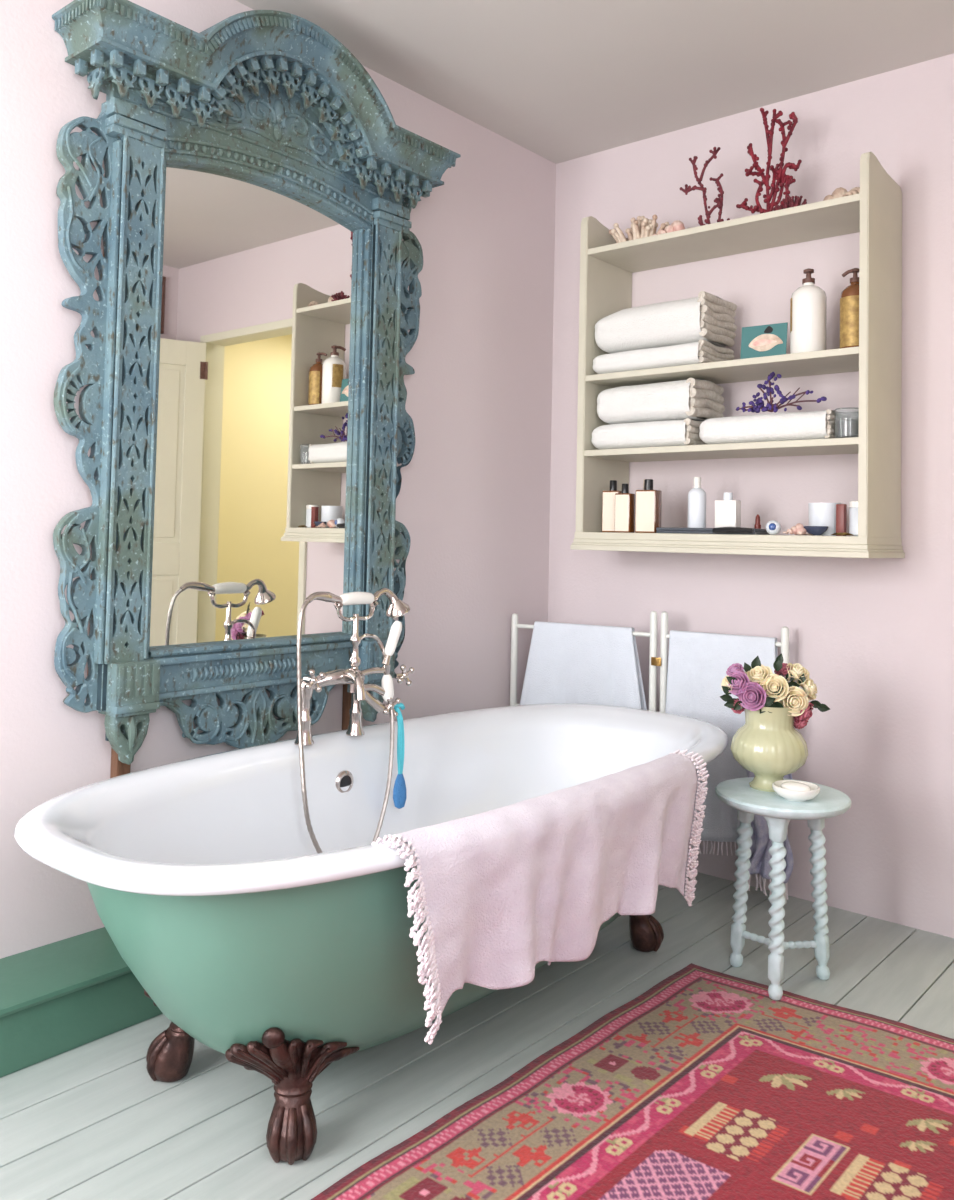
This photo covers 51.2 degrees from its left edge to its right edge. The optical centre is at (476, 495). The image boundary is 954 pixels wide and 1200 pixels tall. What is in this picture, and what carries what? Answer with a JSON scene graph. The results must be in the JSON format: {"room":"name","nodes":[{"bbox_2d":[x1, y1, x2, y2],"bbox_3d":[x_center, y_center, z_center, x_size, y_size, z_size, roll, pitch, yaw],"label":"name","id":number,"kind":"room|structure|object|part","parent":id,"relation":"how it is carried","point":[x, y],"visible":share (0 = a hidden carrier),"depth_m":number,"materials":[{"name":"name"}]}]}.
{"room":"bathroom","nodes":[
{"label":"bathroom","id":0,"kind":"room"},
{"bbox_2d":[0,0,555,958],"bbox_3d":[-1.182,-0.093,2.468,0.120,2.803,4.690,-1,-3,40],"label":"wall","id":1,"kind":"structure","parent":0,"point":[473,499],"depth_m":3.48,"materials":[{"name":"pink paint"}]},
{"bbox_2d":[0,927,162,1077],"bbox_3d":[-1.071,1.194,2.296,0.242,0.161,4.446,-1,-3,40],"label":"baseboard","id":2,"kind":"structure","parent":1,"relation":"attached to","point":[56,998],"depth_m":2.32,"materials":[{"name":"green paint"}]},
{"bbox_2d":[52,0,460,777],"bbox_3d":[-0.588,-0.115,2.904,0.218,2.522,1.320,-1,-3,40],"label":"mirror","id":3,"kind":"object","parent":1,"relation":"attached to","point":[246,424],"visible":0.96,"depth_m":2.84,"materials":[{"name":"teal mirror"}]},
{"bbox_3d":[-0.661,0.018,2.958,0.034,2.258,1.000,-1,-3,40],"label":"frame","id":4,"kind":"part","parent":3,"relation":"part of","materials":[{"name":"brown wood"}]},
{"bbox_3d":[-0.638,-0.244,2.954,0.006,1.407,0.820,-1,-3,40],"label":"glass","id":5,"kind":"part","parent":3,"relation":"part of","materials":[{"name":"white mirror"}]},
{"bbox_3d":[-0.633,0.490,2.906,0.078,0.128,0.750,-1,-3,40],"label":"rail","id":6,"kind":"part","parent":3,"relation":"part of","materials":[{"name":"blue paint"}]},
{"bbox_3d":[-0.565,-1.206,2.950,0.218,0.337,1.320,-1,-3,40],"label":"cornice","id":7,"kind":"part","parent":3,"relation":"part of","materials":[{"name":"blue paint"}]},
{"bbox_2d":[0,872,953,1199],"bbox_3d":[0.521,1.331,2.118,3.100,0.060,6.450,-1,-3,40],"label":"floor","id":8,"kind":"structure","parent":0,"point":[89,1121],"depth_m":2.21,"materials":[{"name":"grey wood"}]},
{"bbox_2d":[14,703,727,1164],"bbox_3d":[-0.086,0.994,2.575,0.979,0.625,2.124,-1,-3,40],"label":"bathtub","id":9,"kind":"object","parent":8,"relation":"on","point":[288,960],"visible":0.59,"depth_m":2.02,"materials":[{"name":"white ceramic"}]},
{"bbox_2d":[294,588,414,852],"bbox_3d":[-0.347,0.647,2.788,0.187,0.767,0.431,-1,-3,40],"label":"mixer","id":10,"kind":"object","parent":9,"relation":"attached to","point":[353,677],"visible":0.96,"depth_m":2.81,"materials":[{"name":"silver metal"}]},
{"bbox_3d":[-0.452,0.504,2.716,0.050,0.066,0.066,-1,-3,40],"label":"cross head handle","id":11,"kind":"part","parent":10,"relation":"part of","materials":[{"name":"silver metal"}]},
{"bbox_3d":[-0.345,0.429,2.820,0.040,0.254,0.148,-1,-3,40],"label":"cradle stem","id":12,"kind":"part","parent":10,"relation":"part of","materials":[{"name":"silver metal"}]},
{"bbox_3d":[-0.263,0.476,2.878,0.024,0.035,0.029,-1,-3,40],"label":"tap handle","id":13,"kind":"part","parent":10,"relation":"part of","materials":[{"name":"silver metal"}]},
{"bbox_3d":[-0.262,0.505,2.878,0.024,0.031,0.024,-1,-3,40],"label":"tap handle","id":14,"kind":"part","parent":10,"relation":"part of","materials":[{"name":"silver metal"}]},
{"bbox_3d":[-0.257,0.557,2.876,0.038,0.078,0.037,-1,-3,40],"label":"porcelain lever","id":15,"kind":"part","parent":10,"relation":"part of","materials":[{"name":"white ceramic"}]},
{"bbox_3d":[-0.253,0.611,2.883,0.036,0.066,0.068,-1,-3,40],"label":"cross head handle","id":16,"kind":"part","parent":10,"relation":"part of","materials":[{"name":"silver metal"}]},
{"bbox_3d":[-0.243,0.416,2.896,0.034,0.102,0.054,-1,-3,40],"label":"porcelain lever","id":17,"kind":"part","parent":10,"relation":"part of","materials":[{"name":"white ceramic"}]},
{"bbox_2d":[393,703,406,808],"bbox_3d":[-0.232,0.755,2.881,0.067,0.303,0.044,3,-3,-41],"label":"tassel","id":18,"kind":"object","parent":10,"relation":"hanging from","point":[399,790],"visible":1,"depth_m":2.88,"materials":[{"name":"teal fabric"}]},
{"bbox_3d":[-0.235,0.713,2.888,0.067,0.219,0.030,3,-3,-40],"label":"cord","id":19,"kind":"part","parent":18,"relation":"part of","materials":[{"name":"teal fabric"}]},
{"bbox_3d":[-0.212,0.528,2.920,0.030,0.066,0.066,-1,-3,40],"label":"cross head handle","id":20,"kind":"part","parent":10,"relation":"part of","materials":[{"name":"silver metal"}]},
{"bbox_2d":[14,703,727,895],"bbox_3d":[-0.084,0.904,2.579,0.970,0.445,2.120,-1,-3,40],"label":"bathtub basin","id":21,"kind":"object","parent":9,"relation":"in","point":[228,823],"depth_m":2.65,"materials":[{"name":"white ceramic"}]},
{"bbox_2d":[372,750,708,1044],"bbox_3d":[0.196,0.848,2.231,0.164,0.395,1.110,-1,-3,42],"label":"bath towel","id":22,"kind":"object","parent":9,"relation":"on","point":[505,891],"visible":0.99,"depth_m":2.09,"materials":[{"name":"pink fabric"}]},
{"bbox_2d":[311,963,953,1199],"bbox_3d":[0.435,1.271,1.539,1.484,0.006,2.446,-1,-3,40],"label":"rug","id":23,"kind":"object","parent":8,"relation":"on","point":[702,1085],"visible":0.99,"depth_m":2.07,"materials":[{"name":"fabric"}]},
{"bbox_2d":[510,611,788,904],"bbox_3d":[0.590,0.892,3.610,1.059,0.945,0.048,0,-3,30],"label":"towel rack","id":24,"kind":"object","parent":8,"relation":"on","point":[654,661],"visible":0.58,"depth_m":3.59,"materials":[{"name":"white paint"}]},
{"bbox_3d":[0.139,0.913,3.860,0.027,0.905,0.026,-1,-3,40],"label":"post","id":25,"kind":"part","parent":24,"relation":"part of","materials":[{"name":"white paint"}]},
{"bbox_3d":[0.394,0.507,3.744,0.560,0.016,0.015,0,-3,28],"label":"rail","id":26,"kind":"part","parent":24,"relation":"part of","materials":[{"name":"white paint"}]},
{"bbox_2d":[520,621,646,709],"bbox_3d":[0.390,0.718,3.725,0.532,0.466,0.058,0,-3,27],"label":"hand towel","id":27,"kind":"object","parent":24,"relation":"hanging from","point":[567,662],"visible":0.73,"depth_m":3.71,"materials":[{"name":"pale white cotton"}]},
{"bbox_3d":[0.632,0.892,3.596,0.027,0.945,0.026,-1,-3,40],"label":"post","id":28,"kind":"part","parent":24,"relation":"part of","materials":[{"name":"white paint"}]},
{"bbox_3d":[0.668,0.892,3.576,0.027,0.945,0.026,-1,-3,40],"label":"post","id":29,"kind":"part","parent":24,"relation":"part of","materials":[{"name":"white paint"}]},
{"bbox_2d":[665,630,777,855],"bbox_3d":[0.843,0.864,3.451,0.432,0.762,0.063,0,-3,34],"label":"towel","id":30,"kind":"object","parent":24,"relation":"hanging from","point":[698,662],"visible":0.46,"depth_m":3.45,"materials":[{"name":"white fabric"}]},
{"bbox_3d":[0.858,0.506,3.474,0.432,0.016,0.015,0,-3,33],"label":"rail","id":31,"kind":"part","parent":24,"relation":"part of","materials":[{"name":"white paint"}]},
{"bbox_2d":[744,711,792,899],"bbox_3d":[0.952,1.011,3.284,0.184,0.626,0.101,0,-3,25],"label":"throw","id":32,"kind":"object","parent":24,"relation":"hanging from","point":[760,857],"visible":0.16,"depth_m":3.27,"materials":[{"name":"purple fabric"}]},
{"bbox_3d":[1.030,0.902,3.340,0.027,0.920,0.026,-1,-3,40],"label":"post","id":33,"kind":"part","parent":24,"relation":"part of","materials":[{"name":"white paint"}]},
{"bbox_2d":[715,777,850,1000],"bbox_3d":[0.839,1.077,2.743,0.360,0.513,0.360,-1,-3,40],"label":"side table","id":34,"kind":"object","parent":8,"relation":"on","point":[778,811],"visible":0.98,"depth_m":2.73,"materials":[{"name":"blue paint"}]},
{"bbox_3d":[0.757,1.096,2.817,0.083,0.477,0.072,-1,-3,40],"label":"twisted leg","id":35,"kind":"part","parent":34,"relation":"part of","materials":[{"name":"blue paint"}]},
{"bbox_2d":[731,701,807,791],"bbox_3d":[0.824,0.705,2.806,0.212,0.235,0.212,-1,-3,40],"label":"vase","id":36,"kind":"object","parent":34,"relation":"on","point":[768,745],"visible":0.83,"depth_m":2.74,"materials":[{"name":"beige ceramic"}]},
{"bbox_2d":[721,675,732,692],"bbox_3d":[0.750,0.572,2.822,0.114,0.122,0.054,2,-2,-13],"label":"rose","id":37,"kind":"object","parent":36,"relation":"in","point":[725,682],"visible":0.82,"depth_m":2.81,"materials":[{"name":"beige plant"}]},
{"bbox_2d":[726,663,745,675],"bbox_3d":[0.757,0.555,2.814,0.105,0.155,0.052,0,-3,25],"label":"rose","id":38,"kind":"object","parent":36,"relation":"in","point":[735,667],"visible":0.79,"depth_m":2.82,"materials":[{"name":"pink plant"}]},
{"bbox_2d":[731,698,744,713],"bbox_3d":[0.759,0.601,2.800,0.102,0.064,0.043,2,-3,-28],"label":"rose","id":39,"kind":"object","parent":36,"relation":"in","point":[737,700],"visible":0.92,"depth_m":2.78,"materials":[{"name":"pink plant"}]},
{"bbox_2d":[728,671,750,696],"bbox_3d":[0.757,0.563,2.790,0.105,0.136,0.067,1,-2,13],"label":"rose","id":40,"kind":"object","parent":36,"relation":"in","point":[742,678],"visible":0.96,"depth_m":2.79,"materials":[{"name":"purple plant"}]},
{"bbox_2d":[738,682,768,710],"bbox_3d":[0.775,0.575,2.767,0.094,0.111,0.073,1,-2,-3],"label":"rose","id":41,"kind":"object","parent":36,"relation":"in","point":[754,698],"visible":0.98,"depth_m":2.75,"materials":[{"name":"purple plant"}]},
{"bbox_2d":[746,664,772,688],"bbox_3d":[0.795,0.554,2.799,0.079,0.155,0.079,-1,-3,40],"label":"rose","id":42,"kind":"object","parent":36,"relation":"in","point":[757,674],"visible":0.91,"depth_m":2.79,"materials":[{"name":"beige plant"}]},
{"bbox_2d":[760,674,788,701],"bbox_3d":[0.828,0.564,2.772,0.079,0.134,0.068,0,-3,17],"label":"rose","id":43,"kind":"object","parent":36,"relation":"in","point":[776,680],"visible":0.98,"depth_m":2.76,"materials":[{"name":"beige plant"}]},
{"bbox_2d":[720,653,829,713],"bbox_3d":[0.839,0.530,2.782,0.323,0.170,0.075,1,-2,-4],"label":"foliage","id":44,"kind":"object","parent":36,"relation":"in","point":[777,665],"visible":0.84,"depth_m":2.79,"materials":[{"name":"green plant"}]},
{"bbox_2d":[774,663,791,678],"bbox_3d":[0.870,0.557,2.835,0.058,0.156,0.080,-1,-3,40],"label":"rose","id":45,"kind":"object","parent":36,"relation":"in","point":[783,671],"visible":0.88,"depth_m":2.83,"materials":[{"name":"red plant"}]},
{"bbox_2d":[779,686,808,715],"bbox_3d":[0.875,0.582,2.772,0.084,0.103,0.073,1,-2,-3],"label":"rose","id":46,"kind":"object","parent":36,"relation":"in","point":[797,698],"visible":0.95,"depth_m":2.75,"materials":[{"name":"beige plant"}]},
{"bbox_2d":[786,663,809,682],"bbox_3d":[0.897,0.557,2.822,0.082,0.158,0.094,-1,-3,40],"label":"rose","id":47,"kind":"object","parent":36,"relation":"in","point":[797,670],"visible":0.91,"depth_m":2.81,"materials":[{"name":"beige plant"}]},
{"bbox_2d":[794,716,808,728],"bbox_3d":[0.885,0.633,2.791,0.092,0.046,0.046,1,-2,-7],"label":"rose","id":48,"kind":"object","parent":36,"relation":"in","point":[802,723],"visible":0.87,"depth_m":2.78,"materials":[{"name":"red plant"}]},
{"bbox_2d":[794,702,813,722],"bbox_3d":[0.894,0.604,2.798,0.098,0.075,0.070,-1,-3,40],"label":"rose","id":49,"kind":"object","parent":36,"relation":"in","point":[807,713],"visible":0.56,"depth_m":2.77,"materials":[{"name":"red plant"}]},
{"bbox_2d":[798,677,816,700],"bbox_3d":[0.906,0.574,2.799,0.118,0.123,0.064,2,-3,-17],"label":"rose","id":50,"kind":"object","parent":36,"relation":"in","point":[810,689],"visible":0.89,"depth_m":2.79,"materials":[{"name":"beige plant"}]},
{"bbox_3d":[0.794,1.086,2.640,0.072,0.470,0.082,-1,-3,40],"label":"twisted leg","id":51,"kind":"part","parent":34,"relation":"part of","materials":[{"name":"blue paint"}]},
{"bbox_2d":[772,780,819,801],"bbox_3d":[0.860,0.796,2.683,0.124,0.044,0.124,-1,-3,40],"label":"soap dish","id":52,"kind":"object","parent":34,"relation":"on","point":[791,790],"visible":1,"depth_m":2.65,"materials":[{"name":"white ceramic"}]},
{"bbox_3d":[0.937,1.098,2.759,0.072,0.477,0.075,-1,-3,40],"label":"twisted leg","id":53,"kind":"part","parent":34,"relation":"part of","materials":[{"name":"blue paint"}]},
{"bbox_2d":[236,0,953,163],"bbox_3d":[-0.008,-1.560,1.558,3.120,0.100,4.690,-1,-3,40],"label":"ceiling","id":54,"kind":"structure","parent":0,"point":[559,80],"depth_m":3.20,"materials":[{"name":"paint"}]},
{"bbox_2d":[548,53,953,937],"bbox_3d":[1.439,-0.006,3.237,2.880,2.803,0.120,-1,-3,40],"label":"wall","id":55,"kind":"structure","parent":0,"point":[874,637],"depth_m":3.38,"materials":[{"name":"pink paint"}]},
{"bbox_2d":[570,152,904,557],"bbox_3d":[0.872,-0.420,3.442,1.072,1.241,0.338,-1,-3,40],"label":"wall shelf","id":56,"kind":"object","parent":55,"relation":"attached to","point":[607,266],"visible":0.97,"depth_m":3.27,"materials":[{"name":"beige paint"}]},
{"bbox_3d":[0.486,-0.419,3.782,0.032,1.231,0.318,-1,-3,40],"label":"panel","id":57,"kind":"part","parent":56,"relation":"part of","materials":[{"name":"beige paint"}]},
{"bbox_2d":[602,480,621,532],"bbox_3d":[0.495,0.041,3.622,0.066,0.190,0.048,0,-3,34],"label":"toiletry bottle","id":58,"kind":"object","parent":56,"relation":"on","point":[608,497],"visible":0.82,"depth_m":3.61,"materials":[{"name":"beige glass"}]},
{"bbox_2d":[615,484,634,532],"bbox_3d":[0.527,0.046,3.551,0.060,0.175,0.043,-1,-3,37],"label":"toiletry bottle","id":59,"kind":"object","parent":56,"relation":"on","point":[624,501],"visible":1,"depth_m":3.53,"materials":[{"name":"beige glass"}]},
{"bbox_2d":[609,214,669,242],"bbox_3d":[0.598,-0.969,3.660,0.154,0.125,0.235,3,-3,-43],"label":"coral","id":60,"kind":"object","parent":56,"relation":"on","point":[642,227],"visible":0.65,"depth_m":3.61},
{"bbox_2d":[591,418,705,449],"bbox_3d":[0.643,-0.212,3.609,0.417,0.101,0.246,-1,-3,40],"label":"folded towel","id":61,"kind":"object","parent":56,"relation":"on","point":[671,432],"visible":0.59,"depth_m":3.49,"materials":[{"name":"white fabric"}]},
{"bbox_2d":[597,378,724,423],"bbox_3d":[0.657,-0.334,3.605,0.420,0.142,0.245,-1,-3,40],"label":"folded towel","id":62,"kind":"object","parent":61,"relation":"on","point":[691,398],"visible":0.93,"depth_m":3.49,"materials":[{"name":"white fabric"}]},
{"bbox_2d":[635,479,661,532],"bbox_3d":[0.606,0.039,3.518,0.078,0.190,0.056,0,-3,35],"label":"toiletry bottle","id":63,"kind":"object","parent":56,"relation":"on","point":[648,503],"visible":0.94,"depth_m":3.50,"materials":[{"name":"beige glass"}]},
{"bbox_2d":[593,339,733,373],"bbox_3d":[0.668,-0.483,3.610,0.463,0.092,0.259,-1,-3,40],"label":"folded towel","id":64,"kind":"object","parent":56,"relation":"on","point":[702,351],"visible":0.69,"depth_m":3.49,"materials":[{"name":"white fabric"}]},
{"bbox_2d":[595,291,736,353],"bbox_3d":[0.673,-0.611,3.612,0.471,0.166,0.257,-1,-3,40],"label":"folded towel","id":65,"kind":"object","parent":64,"relation":"on","point":[708,317],"visible":0.8,"depth_m":3.49,"materials":[{"name":"white fabric"}]},
{"bbox_2d":[652,220,684,235],"bbox_3d":[0.688,-0.944,3.552,0.130,0.070,0.082,1,-2,6],"label":"seashell","id":66,"kind":"object","parent":56,"relation":"on","point":[677,225],"visible":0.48,"depth_m":3.52,"materials":[{"name":"pink"}]},
{"bbox_2d":[680,147,729,225],"bbox_3d":[0.799,-1.061,3.476,0.192,0.301,0.068,-1,-3,40],"label":"coral","id":67,"kind":"object","parent":56,"relation":"on","point":[719,201],"visible":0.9,"depth_m":3.47},
{"bbox_2d":[656,527,769,534],"bbox_3d":[0.789,0.119,3.362,0.360,0.025,0.139,-1,-3,40],"label":"tray","id":68,"kind":"object","parent":56,"relation":"on","point":[720,530],"visible":0.85,"depth_m":3.28,"materials":[{"name":"grey stone"}]},
{"bbox_2d":[688,477,705,527],"bbox_3d":[0.757,0.030,3.421,0.062,0.185,0.062,-1,-3,40],"label":"perfume bottle","id":69,"kind":"object","parent":68,"relation":"on","point":[697,495],"visible":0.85,"depth_m":3.40,"materials":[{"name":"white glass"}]},
{"bbox_2d":[715,492,740,527],"bbox_3d":[0.844,0.056,3.345,0.074,0.130,0.052,0,-3,35],"label":"perfume bottle","id":70,"kind":"object","parent":68,"relation":"on","point":[727,510],"visible":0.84,"depth_m":3.33,"materials":[{"name":"white glass"}]},
{"bbox_3d":[0.835,0.113,3.247,0.139,0.022,0.022,-1,-3,40],"label":"dark brush handle","id":71,"kind":"part","parent":68,"relation":"part of","materials":[{"name":"black paint"}]},
{"bbox_2d":[754,514,760,528],"bbox_3d":[0.948,0.099,3.359,0.022,0.070,0.021,-1,-3,40],"label":"lipstick","id":72,"kind":"object","parent":68,"relation":"on","point":[757,525],"visible":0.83,"depth_m":3.35,"materials":[{"name":"red"}]},
{"bbox_3d":[0.859,0.168,3.417,1.072,0.064,0.338,-1,-3,40],"label":"moulding","id":73,"kind":"part","parent":56,"relation":"part of","materials":[{"name":"beige paint"}]},
{"bbox_2d":[740,322,787,358],"bbox_3d":[0.944,-0.504,3.276,0.154,0.117,0.017,-1,-3,36],"label":"postcard","id":74,"kind":"object","parent":56,"relation":"on","point":[770,339],"visible":0.95,"depth_m":3.27,"materials":[{"name":"teal paper"}]},
{"bbox_2d":[749,334,782,350],"bbox_3d":[0.949,-0.502,3.269,0.116,0.059,0.002,-1,-10,36],"label":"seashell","id":75,"kind":"object","parent":74,"relation":"attached to","point":[764,336],"depth_m":3.27,"materials":[{"name":"beige"}]},
{"bbox_2d":[699,409,834,443],"bbox_3d":[0.988,-0.218,3.307,0.465,0.102,0.243,-1,-3,40],"label":"folded towel","id":76,"kind":"object","parent":56,"relation":"on","point":[783,426],"visible":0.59,"depth_m":3.20,"materials":[{"name":"white fabric"}]},
{"bbox_2d":[736,372,826,412],"bbox_3d":[0.986,-0.340,3.232,0.302,0.140,0.064,-1,-3,45],"label":"flower sprig","id":77,"kind":"object","parent":76,"relation":"on","point":[770,407],"visible":1,"depth_m":3.25,"materials":[{"name":"purple plant"}]},
{"bbox_2d":[736,108,801,213],"bbox_3d":[0.977,-1.111,3.354,0.229,0.398,0.068,-1,-3,40],"label":"coral","id":78,"kind":"object","parent":56,"relation":"on","point":[778,172],"visible":0.98,"depth_m":3.33},
{"bbox_2d":[766,520,780,534],"bbox_3d":[0.958,0.105,3.216,0.047,0.048,0.048,2,-2,-16],"label":"bead","id":79,"kind":"object","parent":56,"relation":"on","point":[773,527],"visible":1,"depth_m":3.20,"materials":[{"name":"white"}]},
{"bbox_2d":[772,196,806,210],"bbox_3d":[1.018,-0.946,3.235,0.114,0.060,0.074,-1,-3,40],"label":"coral piece","id":80,"kind":"object","parent":56,"relation":"on","point":[790,203],"visible":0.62,"depth_m":3.22,"materials":[{"name":"red"}]},
{"bbox_2d":[783,523,803,534],"bbox_3d":[1.017,0.109,3.185,0.074,0.040,0.047,1,-2,12],"label":"seashell","id":81,"kind":"object","parent":56,"relation":"on","point":[793,529],"visible":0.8,"depth_m":3.18,"materials":[{"name":"pink"}]},
{"bbox_2d":[797,527,805,534],"bbox_3d":[1.021,0.114,3.130,0.030,0.026,0.048,1,-2,16],"label":"seashell","id":82,"kind":"object","parent":56,"relation":"on","point":[800,531],"visible":1,"depth_m":3.13,"materials":[{"name":"pink"}]},
{"bbox_2d":[790,268,826,353],"bbox_3d":[1.066,-0.588,3.202,0.111,0.285,0.110,0,-3,19],"label":"pump bottle","id":83,"kind":"object","parent":56,"relation":"on","point":[808,303],"visible":0.87,"depth_m":3.15,"materials":[{"name":"white ceramic"}]},
{"bbox_2d":[803,526,827,535],"bbox_3d":[1.065,0.112,3.126,0.080,0.030,0.040,-1,-3,40],"label":"dish","id":84,"kind":"object","parent":56,"relation":"on","point":[815,530],"visible":0.99,"depth_m":3.11,"materials":[{"name":"blue ceramic"}]},
{"bbox_2d":[808,503,840,535],"bbox_3d":[1.112,0.078,3.182,0.100,0.105,0.100,-1,-3,40],"label":"tumbler","id":85,"kind":"object","parent":56,"relation":"on","point":[820,514],"visible":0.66,"depth_m":3.14,"materials":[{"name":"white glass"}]},
{"bbox_2d":[823,187,846,200],"bbox_3d":[1.150,-0.955,3.242,0.156,0.084,0.099,0,-3,23],"label":"seashell","id":86,"kind":"object","parent":56,"relation":"on","point":[838,192],"visible":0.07,"depth_m":3.19,"materials":[{"name":"beige"}]},
{"bbox_2d":[836,504,846,535],"bbox_3d":[1.136,0.078,3.102,0.026,0.100,0.024,-1,-3,40],"label":"holder","id":87,"kind":"object","parent":56,"relation":"on","point":[841,509],"visible":0.83,"depth_m":3.09,"materials":[{"name":"red"}]},
{"bbox_2d":[831,532,852,535],"bbox_3d":[1.120,0.119,3.047,0.069,0.012,0.036,0,-3,29],"label":"dish","id":88,"kind":"object","parent":56,"relation":"on","point":[841,533],"visible":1,"depth_m":3.04,"materials":[{"name":"gold metal"}]},
{"bbox_2d":[834,407,858,437],"bbox_3d":[1.152,-0.220,3.080,0.092,0.094,0.092,-1,-3,40],"label":"glass pot","id":89,"kind":"object","parent":56,"relation":"on","point":[846,423],"visible":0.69,"depth_m":3.04,"materials":[{"name":"clear glass"}]},
{"bbox_2d":[840,268,858,347],"bbox_3d":[1.189,-0.581,3.129,0.091,0.270,0.090,3,-3,-38],"label":"pump bottle","id":90,"kind":"object","parent":56,"relation":"on","point":[849,297],"visible":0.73,"depth_m":3.10,"materials":[{"name":"gold glass"}]},
{"bbox_2d":[842,187,859,196],"bbox_3d":[1.171,-0.941,3.106,0.087,0.047,0.055,3,-3,-28],"label":"seashell","id":91,"kind":"object","parent":56,"relation":"on","point":[856,190],"visible":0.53,"depth_m":3.09,"materials":[{"name":"beige"}]},
{"bbox_2d":[849,501,857,535],"bbox_3d":[1.188,0.073,3.091,0.062,0.111,0.061,-1,-3,40],"label":"jar","id":92,"kind":"object","parent":56,"relation":"on","point":[853,505],"visible":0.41,"depth_m":3.07,"materials":[{"name":"white glass"}]},
{"bbox_3d":[1.189,0.028,3.093,0.062,0.021,0.061,-1,-3,40],"label":"lid","id":93,"kind":"part","parent":92,"relation":"part of","materials":[{"name":"white plastic"}]},
{"bbox_3d":[1.267,-0.430,3.120,0.027,1.231,0.318,-1,-3,40],"label":"panel","id":94,"kind":"part","parent":56,"relation":"part of","materials":[{"name":"beige paint"}]}
]}

